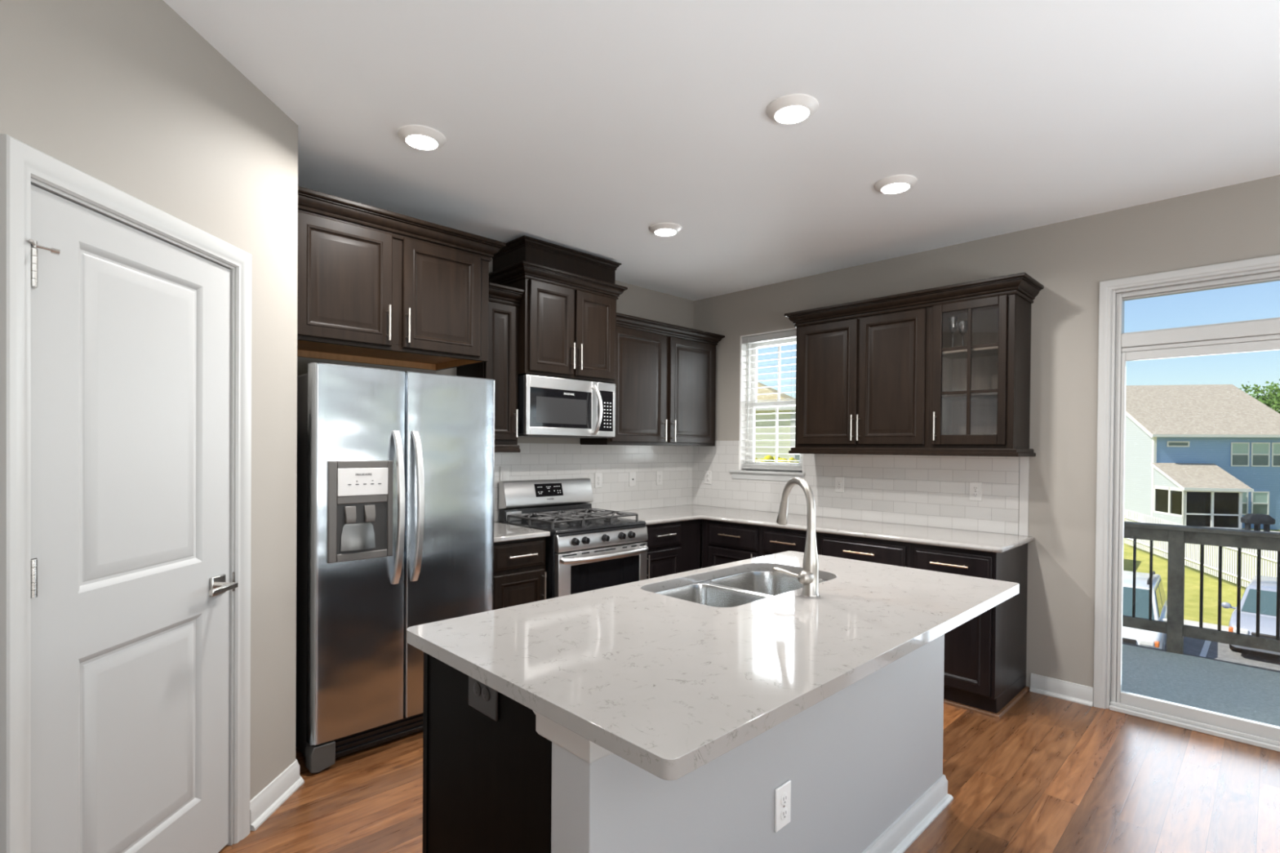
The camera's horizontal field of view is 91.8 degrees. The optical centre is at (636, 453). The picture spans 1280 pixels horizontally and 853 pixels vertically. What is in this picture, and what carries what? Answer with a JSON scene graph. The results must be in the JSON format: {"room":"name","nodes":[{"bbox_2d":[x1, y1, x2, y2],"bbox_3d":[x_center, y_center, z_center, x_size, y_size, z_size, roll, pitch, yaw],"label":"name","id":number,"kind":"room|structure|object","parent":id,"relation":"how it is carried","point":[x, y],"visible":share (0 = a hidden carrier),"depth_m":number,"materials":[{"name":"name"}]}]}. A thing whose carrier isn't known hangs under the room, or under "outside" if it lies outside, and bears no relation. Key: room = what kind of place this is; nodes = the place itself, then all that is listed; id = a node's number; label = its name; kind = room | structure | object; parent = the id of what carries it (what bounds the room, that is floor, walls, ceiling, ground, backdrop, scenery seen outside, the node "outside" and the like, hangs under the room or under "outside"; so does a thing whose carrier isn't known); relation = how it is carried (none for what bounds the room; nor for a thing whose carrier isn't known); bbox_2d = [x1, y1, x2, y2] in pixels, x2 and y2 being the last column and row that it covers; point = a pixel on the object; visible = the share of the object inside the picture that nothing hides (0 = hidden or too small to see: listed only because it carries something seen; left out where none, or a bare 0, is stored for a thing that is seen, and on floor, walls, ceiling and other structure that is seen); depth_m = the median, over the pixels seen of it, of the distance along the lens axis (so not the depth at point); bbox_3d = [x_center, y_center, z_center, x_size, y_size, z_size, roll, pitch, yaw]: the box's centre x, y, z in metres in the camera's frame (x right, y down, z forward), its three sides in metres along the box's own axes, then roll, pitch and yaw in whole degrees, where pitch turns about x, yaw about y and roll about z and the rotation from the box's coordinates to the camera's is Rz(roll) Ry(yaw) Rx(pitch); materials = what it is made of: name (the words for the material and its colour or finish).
{"room":"kitchen","nodes":[
{"label":"kitchen","id":0,"kind":"room"},
{"bbox_2d":[0,0,297,800],"bbox_3d":[-1.494,0.024,1.087,0.110,2.743,3.000,0,0,1],"label":"wall","id":1,"kind":"structure","parent":0,"point":[127,95],"depth_m":2.06,"materials":[{"name":"beige paint"}]},
{"bbox_2d":[0,133,251,852],"bbox_3d":[-1.455,0.336,1.830,0.172,2.108,0.863,0,0,1],"label":"door","id":2,"kind":"structure","parent":1,"relation":"in","point":[126,323],"depth_m":1.72,"materials":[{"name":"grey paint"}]},
{"bbox_2d":[249,758,304,831],"bbox_3d":[-1.425,1.335,2.494,0.095,0.100,0.429,0,0,-11],"label":"baseboard","id":3,"kind":"structure","parent":1,"relation":"attached to","point":[262,806],"depth_m":2.42,"materials":[{"name":"white paint"}]},
{"bbox_2d":[297,257,693,523],"bbox_3d":[-1.543,0.003,3.684,5.860,2.743,0.120,0,1,-44],"label":"wall","id":4,"kind":"structure","parent":0,"point":[636,301],"depth_m":5.07,"materials":[{"name":"beige paint"}]},
{"bbox_2d":[297,186,506,370],"bbox_3d":[-1.346,-0.840,3.307,1.067,0.658,0.677,0,1,-44],"label":"upper cabinet","id":5,"kind":"object","parent":4,"relation":"attached to","point":[375,286],"visible":0.77,"depth_m":3.07,"materials":[{"name":"brown wood"}]},
{"bbox_2d":[456,282,524,452],"bbox_3d":[-0.942,-0.513,3.903,0.278,1.012,0.392,0,1,-44],"label":"upper cabinet","id":6,"kind":"object","parent":4,"relation":"attached to","point":[501,366],"visible":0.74,"depth_m":3.81,"materials":[{"name":"brown wood"}]},
{"bbox_2d":[488,235,627,383],"bbox_3d":[-0.539,-0.922,4.242,0.875,0.843,0.458,0,1,-44],"label":"upper cabinet","id":7,"kind":"object","parent":4,"relation":"attached to","point":[567,307],"visible":0.84,"depth_m":4.04,"materials":[{"name":"brown wood"}]},
{"bbox_2d":[517,374,615,438],"bbox_3d":[-0.534,-0.301,4.244,0.748,0.382,0.475,0,1,-44],"label":"microwave","id":8,"kind":"object","parent":7,"relation":"attached to","point":[548,406],"visible":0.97,"depth_m":4.08,"materials":[{"name":"silver metal"}]},
{"bbox_2d":[493,443,693,521],"bbox_3d":[-0.378,0.196,4.731,2.450,0.531,0.008,0,1,-44],"label":"tile backsplash","id":9,"kind":"structure","parent":4,"relation":"attached to","point":[535,461],"depth_m":4.92,"materials":[{"name":"white tile"}]},
{"bbox_2d":[499,466,509,480],"bbox_3d":[-0.899,0.150,4.212,0.072,0.116,0.008,0,1,-44],"label":"wall switch","id":10,"kind":"object","parent":9,"relation":"attached to","point":[504,471],"visible":0.91,"depth_m":4.21,"materials":[{"name":"grey plastic"}]},
{"bbox_2d":[594,472,601,488],"bbox_3d":[-0.298,0.209,4.796,0.072,0.116,0.010,0,1,-44],"label":"wall outlet","id":11,"kind":"object","parent":9,"relation":"attached to","point":[597,476],"visible":1,"depth_m":4.79,"materials":[{"name":"grey plastic"}]},
{"bbox_2d":[629,471,635,486],"bbox_3d":[-0.035,0.212,5.049,0.072,0.116,0.014,0,1,-44],"label":"wall plate","id":12,"kind":"object","parent":9,"relation":"attached to","point":[632,475],"visible":1,"depth_m":5.05,"materials":[{"name":"grey plastic"}]},
{"bbox_2d":[656,471,662,484],"bbox_3d":[0.190,0.213,5.271,0.072,0.116,0.010,0,1,-44],"label":"wall outlet","id":13,"kind":"object","parent":9,"relation":"attached to","point":[659,474],"visible":1,"depth_m":5.27,"materials":[{"name":"grey plastic"}]},
{"bbox_2d":[579,312,724,446],"bbox_3d":[0.163,-0.535,4.994,1.288,0.946,0.368,0,1,-44],"label":"upper cabinet","id":14,"kind":"object","parent":4,"relation":"attached to","point":[665,383],"visible":0.88,"depth_m":4.83,"materials":[{"name":"brown wood"}]},
{"bbox_2d":[163,0,1279,301],"bbox_3d":[1.640,-1.376,0.410,5.860,0.120,9.260,0,1,-44],"label":"ceiling","id":15,"kind":"structure","parent":0,"point":[583,126],"depth_m":2.44,"materials":[{"name":"paint"}]},
{"bbox_2d":[397,124,445,151],"bbox_3d":[-0.920,-1.343,2.657,0.198,0.030,0.198,0,1,-44],"label":"recessed light","id":16,"kind":"object","parent":15,"relation":"in","point":[420,137],"visible":1,"depth_m":2.62,"materials":[{"name":"white plastic"}]},
{"bbox_2d":[648,222,681,236],"bbox_3d":[0.172,-1.343,3.739,0.198,0.030,0.198,0,1,-44],"label":"recessed light","id":17,"kind":"object","parent":15,"relation":"in","point":[664,228],"visible":1,"depth_m":3.69,"materials":[{"name":"white plastic"}]},
{"bbox_2d":[766,93,818,124],"bbox_3d":[0.603,-1.329,2.412,0.198,0.030,0.198,0,1,-44],"label":"recessed light","id":18,"kind":"object","parent":15,"relation":"in","point":[793,108],"visible":1,"depth_m":2.38,"materials":[{"name":"white plastic"}]},
{"bbox_2d":[874,174,917,194],"bbox_3d":[1.283,-1.329,3.082,0.198,0.030,0.198,0,1,-44],"label":"recessed light","id":19,"kind":"object","parent":15,"relation":"in","point":[898,184],"visible":1,"depth_m":3.04,"materials":[{"name":"white"}]},
{"bbox_2d":[217,690,1279,852],"bbox_3d":[1.615,1.537,0.434,5.860,0.220,9.260,0,1,-44],"label":"floor","id":20,"kind":"structure","parent":0,"point":[1051,775],"depth_m":2.57,"materials":[{"name":"brown wood"}]},
{"bbox_2d":[295,362,494,773],"bbox_3d":[-1.300,0.492,3.204,0.900,1.768,0.830,0,1,-44],"label":"refrigerator","id":21,"kind":"object","parent":20,"relation":"on","point":[395,484],"visible":0.85,"depth_m":2.84,"materials":[{"name":"grey metal"}]},
{"bbox_2d":[493,537,546,609],"bbox_3d":[-0.881,0.937,3.799,0.390,0.883,0.657,0,1,-44],"label":"base cabinet","id":22,"kind":"object","parent":20,"relation":"on","point":[519,566],"visible":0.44,"depth_m":3.59,"materials":[{"name":"brown wood"}]},
{"bbox_2d":[493,522,550,542],"bbox_3d":[-0.885,0.480,3.801,0.408,0.030,0.639,0,1,-44],"label":"countertop","id":23,"kind":"structure","parent":22,"relation":"on","point":[503,532],"depth_m":3.66,"materials":[{"name":"white stone"}]},
{"bbox_2d":[498,478,648,599],"bbox_3d":[-0.403,0.786,4.167,0.756,1.188,0.745,0,1,-44],"label":"gas range","id":24,"kind":"object","parent":20,"relation":"on","point":[586,550],"visible":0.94,"depth_m":4.06,"materials":[{"name":"silver metal"}]},
{"bbox_2d":[501,517,645,534],"bbox_3d":[-0.422,0.472,4.186,0.756,0.028,0.614,0,1,-44],"label":"cooktop","id":25,"kind":"object","parent":24,"relation":"in","point":[605,526],"depth_m":4.01,"materials":[{"name":"black metal"}]},
{"bbox_2d":[545,533,641,599],"bbox_3d":[-0.446,0.917,4.211,0.756,0.863,0.615,0,1,-44],"label":"oven","id":26,"kind":"object","parent":24,"relation":"in","point":[550,541],"depth_m":3.75,"materials":[{"name":"silver metal"}]},
{"bbox_2d":[644,519,699,579],"bbox_3d":[0.057,0.938,4.712,0.648,0.883,0.657,0,1,-44],"label":"base cabinet","id":27,"kind":"object","parent":20,"relation":"on","point":[673,548],"visible":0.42,"depth_m":4.50,"materials":[{"name":"brown wood"}]},
{"bbox_2d":[422,634,953,852],"bbox_3d":[0.333,0.964,2.120,1.930,0.878,0.760,0,1,-44],"label":"kitchen island","id":28,"kind":"object","parent":20,"relation":"on","point":[863,764],"visible":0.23,"depth_m":1.61,"materials":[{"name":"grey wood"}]},
{"bbox_2d":[468,675,497,720],"bbox_3d":[-0.373,0.574,1.497,0.010,0.105,0.130,0,1,-44],"label":"wall outlet","id":29,"kind":"object","parent":28,"relation":"attached to","point":[482,697],"visible":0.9,"depth_m":1.49,"materials":[{"name":"black plastic"}]},
{"bbox_2d":[473,682,480,696],"bbox_3d":[-0.389,0.574,1.509,0.003,0.033,0.033,0,1,-44],"label":"receptacle","id":30,"kind":"object","parent":29,"relation":"attached to","point":[477,686],"depth_m":1.51,"materials":[{"name":"black"}]},
{"bbox_2d":[481,686,489,701],"bbox_3d":[-0.361,0.574,1.480,0.003,0.033,0.033,0,1,-44],"label":"receptacle","id":31,"kind":"object","parent":29,"relation":"attached to","point":[485,690],"depth_m":1.48,"materials":[{"name":"black"}]},
{"bbox_2d":[406,551,1019,780],"bbox_3d":[0.407,0.507,2.042,1.967,0.035,1.007,0,1,-44],"label":"island countertop","id":32,"kind":"structure","parent":28,"relation":"on","point":[668,686],"depth_m":1.57,"materials":[{"name":"white stone"}]},
{"bbox_2d":[654,570,826,607],"bbox_3d":[0.416,0.615,2.372,0.840,0.184,0.457,0,1,-44],"label":"sink","id":33,"kind":"object","parent":32,"relation":"in","point":[744,588],"visible":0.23,"depth_m":2.47,"materials":[{"name":"silver metal"}]},
{"bbox_2d":[772,477,819,596],"bbox_3d":[0.540,0.288,2.235,0.135,0.403,0.278,0,0,-17],"label":"faucet","id":34,"kind":"object","parent":32,"relation":"on","point":[808,577],"visible":1,"depth_m":2.14,"materials":[{"name":"silver metal"}]},
{"bbox_2d":[774,779,791,831],"bbox_3d":[0.398,0.960,1.689,0.072,0.116,0.010,0,1,-44],"label":"wall outlet","id":35,"kind":"object","parent":28,"relation":"attached to","point":[783,793],"visible":1,"depth_m":1.68,"materials":[{"name":"white plastic"}]},
{"bbox_2d":[780,807,787,820],"bbox_3d":[0.400,0.980,1.687,0.033,0.033,0.003,0,1,-44],"label":"receptacle","id":36,"kind":"object","parent":35,"relation":"attached to","point":[784,811],"depth_m":1.68,"materials":[{"name":"white plastic"}]},
{"bbox_2d":[780,792,787,805],"bbox_3d":[0.401,0.940,1.687,0.033,0.033,0.003,0,1,-44],"label":"receptacle","id":37,"kind":"object","parent":35,"relation":"attached to","point":[784,796],"depth_m":1.68,"materials":[{"name":"white plastic"}]},
{"bbox_2d":[702,519,761,568],"bbox_3d":[0.875,0.944,4.727,0.657,0.883,0.533,0,1,-44],"label":"base cabinet","id":38,"kind":"object","parent":20,"relation":"on","point":[722,542],"visible":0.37,"depth_m":4.53,"materials":[{"name":"brown wood"}]},
{"bbox_2d":[760,525,817,556],"bbox_3d":[1.210,0.950,4.381,0.657,0.883,0.430,0,1,-44],"label":"base cabinet","id":39,"kind":"object","parent":20,"relation":"on","point":[774,540],"visible":0.2,"depth_m":4.21,"materials":[{"name":"brown wood"}]},
{"bbox_2d":[817,532,910,567],"bbox_3d":[1.568,0.956,4.013,0.657,0.883,0.598,0,1,-44],"label":"base cabinet","id":40,"kind":"object","parent":20,"relation":"on","point":[861,548],"visible":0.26,"depth_m":3.78,"materials":[{"name":"brown wood"}]},
{"bbox_2d":[910,542,1027,713],"bbox_3d":[1.934,0.962,3.636,0.657,0.883,0.452,0,1,-44],"label":"base cabinet","id":41,"kind":"object","parent":20,"relation":"on","point":[984,665],"visible":0.56,"depth_m":3.40,"materials":[{"name":"brown wood"}]},
{"bbox_2d":[608,504,1034,552],"bbox_3d":[0.976,0.492,4.195,1.253,0.030,2.669,0,1,-44],"label":"countertop","id":42,"kind":"structure","parent":41,"relation":"on","point":[944,537],"depth_m":4.05,"materials":[{"name":"white stone"}]},
{"bbox_2d":[943,685,1029,719],"bbox_3d":[1.446,1.386,4.189,0.586,0.018,1.955,0,1,-44],"label":"trim","id":43,"kind":"structure","parent":41,"relation":"attached to","point":[1026,689],"depth_m":3.41,"materials":[{"name":"brown wood"}]},
{"bbox_2d":[693,174,1279,688],"bbox_3d":[3.728,0.057,2.365,0.140,2.743,9.120,0,1,-44],"label":"wall","id":44,"kind":"structure","parent":0,"point":[1070,259],"depth_m":3.58,"materials":[{"name":"beige paint"}]},
{"bbox_2d":[728,327,804,481],"bbox_3d":[1.093,-0.380,5.054,0.170,1.200,0.710,0,1,-44],"label":"window","id":45,"kind":"structure","parent":44,"relation":"in","point":[742,473],"depth_m":5.21,"materials":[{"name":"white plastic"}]},
{"bbox_2d":[741,329,802,471],"bbox_3d":[1.097,-0.416,5.016,0.062,1.099,0.582,0,1,-44],"label":"window blind","id":46,"kind":"object","parent":45,"relation":"attached to","point":[788,334],"visible":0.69,"depth_m":5.03,"materials":[{"name":"grey paint"}]},
{"bbox_2d":[692,440,1019,534],"bbox_3d":[1.399,0.190,4.655,0.008,0.573,2.577,0,1,-44],"label":"tile backsplash","id":47,"kind":"structure","parent":44,"relation":"attached to","point":[924,491],"depth_m":4.31,"materials":[{"name":"white tile"}]},
{"bbox_2d":[704,471,711,484],"bbox_3d":[0.621,0.212,5.442,0.010,0.116,0.072,0,1,-44],"label":"wall outlet","id":48,"kind":"object","parent":47,"relation":"attached to","point":[707,473],"visible":1,"depth_m":5.44,"materials":[{"name":"grey plastic"}]},
{"bbox_2d":[835,476,844,492],"bbox_3d":[1.485,0.229,4.553,0.010,0.116,0.072,0,1,-44],"label":"wall outlet","id":49,"kind":"object","parent":47,"relation":"attached to","point":[839,481],"visible":1,"depth_m":4.55,"materials":[{"name":"grey plastic"}]},
{"bbox_2d":[968,481,982,501],"bbox_3d":[2.125,0.240,3.895,0.010,0.116,0.072,0,1,-44],"label":"wall outlet","id":50,"kind":"object","parent":47,"relation":"attached to","point":[975,488],"visible":1,"depth_m":3.89,"materials":[{"name":"grey plastic"}]},
{"bbox_2d":[972,492,977,497],"bbox_3d":[2.123,0.260,3.893,0.003,0.033,0.033,0,1,-44],"label":"receptacle","id":51,"kind":"object","parent":50,"relation":"attached to","point":[974,494],"depth_m":3.89,"materials":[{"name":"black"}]},
{"bbox_2d":[972,485,978,490],"bbox_3d":[2.123,0.220,3.893,0.003,0.033,0.033,0,1,-44],"label":"receptacle","id":52,"kind":"object","parent":50,"relation":"attached to","point":[974,487],"depth_m":3.89,"materials":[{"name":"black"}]},
{"bbox_2d":[784,288,930,455],"bbox_3d":[1.537,-0.494,4.237,0.392,1.004,0.990,0,1,-44],"label":"upper cabinet","id":53,"kind":"object","parent":44,"relation":"attached to","point":[863,366],"visible":0.92,"depth_m":4.06,"materials":[{"name":"brown wood"}]},
{"bbox_2d":[926,272,1044,457],"bbox_3d":[2.063,-0.485,3.696,0.392,1.004,0.518,0,1,-44],"label":"upper cabinet","id":54,"kind":"object","parent":44,"relation":"attached to","point":[980,403],"visible":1,"depth_m":3.66,"materials":[{"name":"brown wood"}]},
{"bbox_2d":[947,316,958,346],"bbox_3d":[1.915,-0.721,3.763,0.056,0.200,0.056,0,1,-44],"label":"stemmed glass","id":55,"kind":"object","parent":54,"relation":"on","point":[952,331],"visible":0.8,"depth_m":3.76,"materials":[{"name":"clear glass"}]},
{"bbox_2d":[957,320,967,346],"bbox_3d":[1.964,-0.707,3.742,0.056,0.172,0.056,0,1,-44],"label":"stemmed glass","id":56,"kind":"object","parent":54,"relation":"on","point":[960,331],"visible":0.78,"depth_m":3.74,"materials":[{"name":"clear glass"}]},
{"bbox_2d":[942,391,997,400],"bbox_3d":[2.069,-0.346,3.747,0.288,0.018,0.414,0,1,-44],"label":"shelf","id":57,"kind":"object","parent":54,"relation":"attached to","point":[980,396],"depth_m":3.75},
{"bbox_2d":[942,346,998,359],"bbox_3d":[2.071,-0.610,3.745,0.288,0.018,0.414,0,1,-44],"label":"shelf","id":58,"kind":"object","parent":54,"relation":"attached to","point":[985,353],"depth_m":3.76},
{"bbox_2d":[1018,456,1029,536],"bbox_3d":[2.314,0.234,3.711,0.010,0.516,0.048,0,1,-44],"label":"tile edge","id":59,"kind":"structure","parent":44,"relation":"attached to","point":[1024,460],"depth_m":3.71,"materials":[{"name":"grey tile"}]},
{"bbox_2d":[1029,673,1093,706],"bbox_3d":[2.437,1.358,3.570,0.030,0.100,0.303,0,1,-44],"label":"baseboard","id":60,"kind":"structure","parent":44,"relation":"attached to","point":[1043,685],"depth_m":3.56,"materials":[{"name":"grey paint"}]},
{"bbox_2d":[1093,254,1279,751],"bbox_3d":[3.267,0.241,2.809,0.141,2.360,1.915,0,1,-44],"label":"door","id":61,"kind":"structure","parent":44,"relation":"in","point":[1116,348],"depth_m":3.38,"materials":[{"name":"grey paint"}]},
{"bbox_2d":[1122,642,1279,672],"bbox_3d":[3.453,1.612,4.089,1.830,0.200,8.700,0,1,-44],"label":"deck","id":62,"kind":"object","parent":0,"point":[1125,643],"depth_m":4.58,"materials":[{"name":"grey wood"}]},
{"bbox_2d":[1121,644,1279,726],"bbox_3d":[3.372,1.498,4.078,1.679,0.024,8.200,0,1,-44],"label":"balcony floor","id":63,"kind":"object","parent":62,"relation":"on","point":[1242,691],"visible":0.12,"depth_m":4.05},
{"bbox_2d":[1122,521,1279,654],"bbox_3d":[3.997,1.028,4.713,0.140,0.968,8.450,0,1,-44],"label":"deck railing","id":64,"kind":"object","parent":62,"relation":"on","point":[1176,536],"visible":0.24,"depth_m":4.57,"materials":[{"name":"black wood"}]},
{"label":"outside","id":65,"kind":"structure","parent":0,"visible":0},
{"bbox_3d":[-31.247,3.671,16.726,90.000,2.900,59.860,0,1,-44],"label":"ground","id":66,"kind":"structure","parent":65,"visible":0},
{"bbox_2d":[754,454,799,462],"bbox_3d":[2.072,1.258,9.726,1.256,2.467,0.827,0,1,-44],"label":"flowering shrub","id":67,"kind":"object","parent":66,"relation":"on","point":[768,457],"visible":0.09,"depth_m":9.64,"materials":[{"name":"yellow plant"}]},
{"bbox_2d":[754,382,799,462],"bbox_3d":[0.633,0.274,18.146,9.400,4.800,7.420,1,1,26],"label":"house","id":68,"kind":"structure","parent":66,"relation":"on","point":[786,431],"depth_m":13.10,"materials":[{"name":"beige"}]},
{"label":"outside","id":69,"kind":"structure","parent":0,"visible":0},
{"bbox_2d":[1183,619,1228,631],"bbox_3d":[22.770,5.512,13.375,1.600,0.170,100.000,0,1,-44],"label":"kerb","id":70,"kind":"object","parent":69,"point":[1207,625],"depth_m":19.28,"materials":[{"name":"concrete"}]},
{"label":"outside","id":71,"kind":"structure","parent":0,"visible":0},
{"bbox_2d":[1123,515,1279,626],"bbox_3d":[44.081,3.929,34.062,57.800,3.050,100.000,0,1,-44],"label":"lawn","id":72,"kind":"structure","parent":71,"point":[1192,575],"depth_m":23.92,"materials":[{"name":"green plant"}]},
{"bbox_2d":[1124,509,1277,587],"bbox_3d":[23.258,3.947,25.978,0.095,2.260,10.465,1,0,13],"label":"picket fence","id":73,"kind":"object","parent":72,"relation":"on","point":[1251,554],"visible":0.54,"depth_m":24.54,"materials":[{"name":"white paint"}]},
{"bbox_2d":[1124,384,1279,529],"bbox_3d":[35.371,0.136,40.775,8.000,9.480,15.380,1,0,12],"label":"house","id":74,"kind":"structure","parent":72,"relation":"on","point":[1205,455],"depth_m":36.48,"materials":[{"name":"blue"}]},
{"bbox_2d":[1232,443,1248,453],"bbox_3d":[35.036,-0.273,36.053,0.770,0.590,0.005,1,0,12],"label":"roller shade","id":75,"kind":"object","parent":74,"relation":"hanging from","point":[1237,448],"depth_m":36.05,"materials":[{"name":"white fabric"}]},
{"bbox_2d":[1242,492,1246,502],"bbox_3d":[35.003,2.555,36.078,0.750,0.585,0.005,1,0,12],"label":"roller shade","id":76,"kind":"object","parent":74,"relation":"hanging from","point":[1244,494],"depth_m":36.02,"materials":[{"name":"white fabric"}]},
{"bbox_2d":[1253,492,1267,502],"bbox_3d":[36.016,2.565,35.866,0.720,0.585,0.005,1,0,12],"label":"roller shade","id":77,"kind":"object","parent":74,"relation":"hanging from","point":[1258,497],"depth_m":35.87,"materials":[{"name":"white fabric"}]},
{"bbox_2d":[1253,443,1268,453],"bbox_3d":[36.015,-0.263,35.848,0.770,0.590,0.004,1,0,12],"label":"roller shade","id":78,"kind":"object","parent":74,"relation":"hanging from","point":[1258,448],"depth_m":35.84,"materials":[{"name":"green"}]},
{"bbox_2d":[1273,443,1279,453],"bbox_3d":[36.993,-0.253,35.644,0.770,0.590,0.004,1,0,12],"label":"roller shade","id":79,"kind":"object","parent":74,"relation":"hanging from","point":[1276,446],"depth_m":35.69,"materials":[{"name":"green"}]},
{"bbox_2d":[1238,378,1279,413],"bbox_3d":[48.900,-0.599,47.656,7.801,10.087,7.264,0,1,-44],"label":"tree","id":80,"kind":"object","parent":72,"relation":"on","point":[1272,401],"visible":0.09,"depth_m":47.59,"materials":[{"name":"green plant"}]},
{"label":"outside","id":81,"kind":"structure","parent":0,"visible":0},
{"bbox_2d":[1164,636,1279,671],"bbox_3d":[14.860,5.519,5.687,20.460,0.150,100.000,0,1,-44],"label":"driveway","id":82,"kind":"structure","parent":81,"point":[1218,651],"depth_m":16.55,"materials":[{"name":"concrete"}]},
{"bbox_2d":[1122,570,1167,649],"bbox_3d":[13.457,4.372,17.234,2.400,1.932,4.670,1,1,43],"label":"parked car","id":83,"kind":"object","parent":82,"relation":"on","point":[1159,602],"visible":0.3,"depth_m":16.29,"materials":[{"name":"white paint"}]},
{"bbox_2d":[1122,637,1136,644],"bbox_3d":[11.908,4.684,15.568,0.960,0.210,0.120,1,1,43],"label":"grille","id":84,"kind":"object","parent":83,"relation":"attached to","point":[1129,640],"depth_m":15.29,"materials":[{"name":"grey plastic"}]},
{"bbox_2d":[1154,641,1159,647],"bbox_3d":[12.607,4.624,15.043,0.086,0.130,0.220,1,1,43],"label":"marker lamp","id":85,"kind":"object","parent":83,"relation":"attached to","point":[1157,644],"depth_m":14.98,"materials":[{"name":"orange plastic"}]},
{"bbox_2d":[1199,640,1211,657],"bbox_3d":[14.663,5.354,16.120,4.600,0.004,0.120,0,1,-44],"label":"parking line","id":86,"kind":"object","parent":82,"relation":"on","point":[1206,644],"visible":0.29,"depth_m":17.00,"materials":[{"name":"white paint"}]},
{"bbox_2d":[1221,574,1279,655],"bbox_3d":[17.869,4.535,17.143,4.670,1.680,2.380,0,1,-41],"label":"parked car","id":87,"kind":"object","parent":82,"relation":"on","point":[1268,584],"visible":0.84,"depth_m":16.68,"materials":[{"name":"silver metal"}]},
{"bbox_2d":[1221,602,1236,609],"bbox_3d":[16.478,4.243,17.274,0.130,0.176,0.345,0,1,-45],"label":"mirror","id":88,"kind":"object","parent":87,"relation":"attached to","point":[1225,605],"depth_m":17.27,"materials":[{"name":"silver metal"}]},
{"bbox_2d":[1228,626,1233,631],"bbox_3d":[15.658,4.638,16.352,0.220,0.130,0.086,0,1,-41],"label":"marker lamp","id":89,"kind":"object","parent":87,"relation":"attached to","point":[1230,628],"depth_m":16.29,"materials":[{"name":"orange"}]},
{"bbox_2d":[1251,631,1275,639],"bbox_3d":[16.155,4.718,15.646,0.120,0.210,0.950,0,1,-41],"label":"grille","id":90,"kind":"object","parent":87,"relation":"attached to","point":[1265,634],"depth_m":15.78,"materials":[{"name":"grey plastic"}]},
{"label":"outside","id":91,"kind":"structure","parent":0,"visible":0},
{"bbox_3d":[32.231,4.700,31.762,4.800,1.050,4.400,0,1,-44],"label":"patio","id":92,"kind":"object","parent":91,"visible":0},
{"bbox_2d":[1240,513,1275,531],"bbox_3d":[32.426,3.671,32.422,1.240,1.000,0.640,1,0,16],"label":"patio umbrella","id":93,"kind":"object","parent":92,"relation":"on","point":[1256,519],"visible":0.95,"depth_m":32.24,"materials":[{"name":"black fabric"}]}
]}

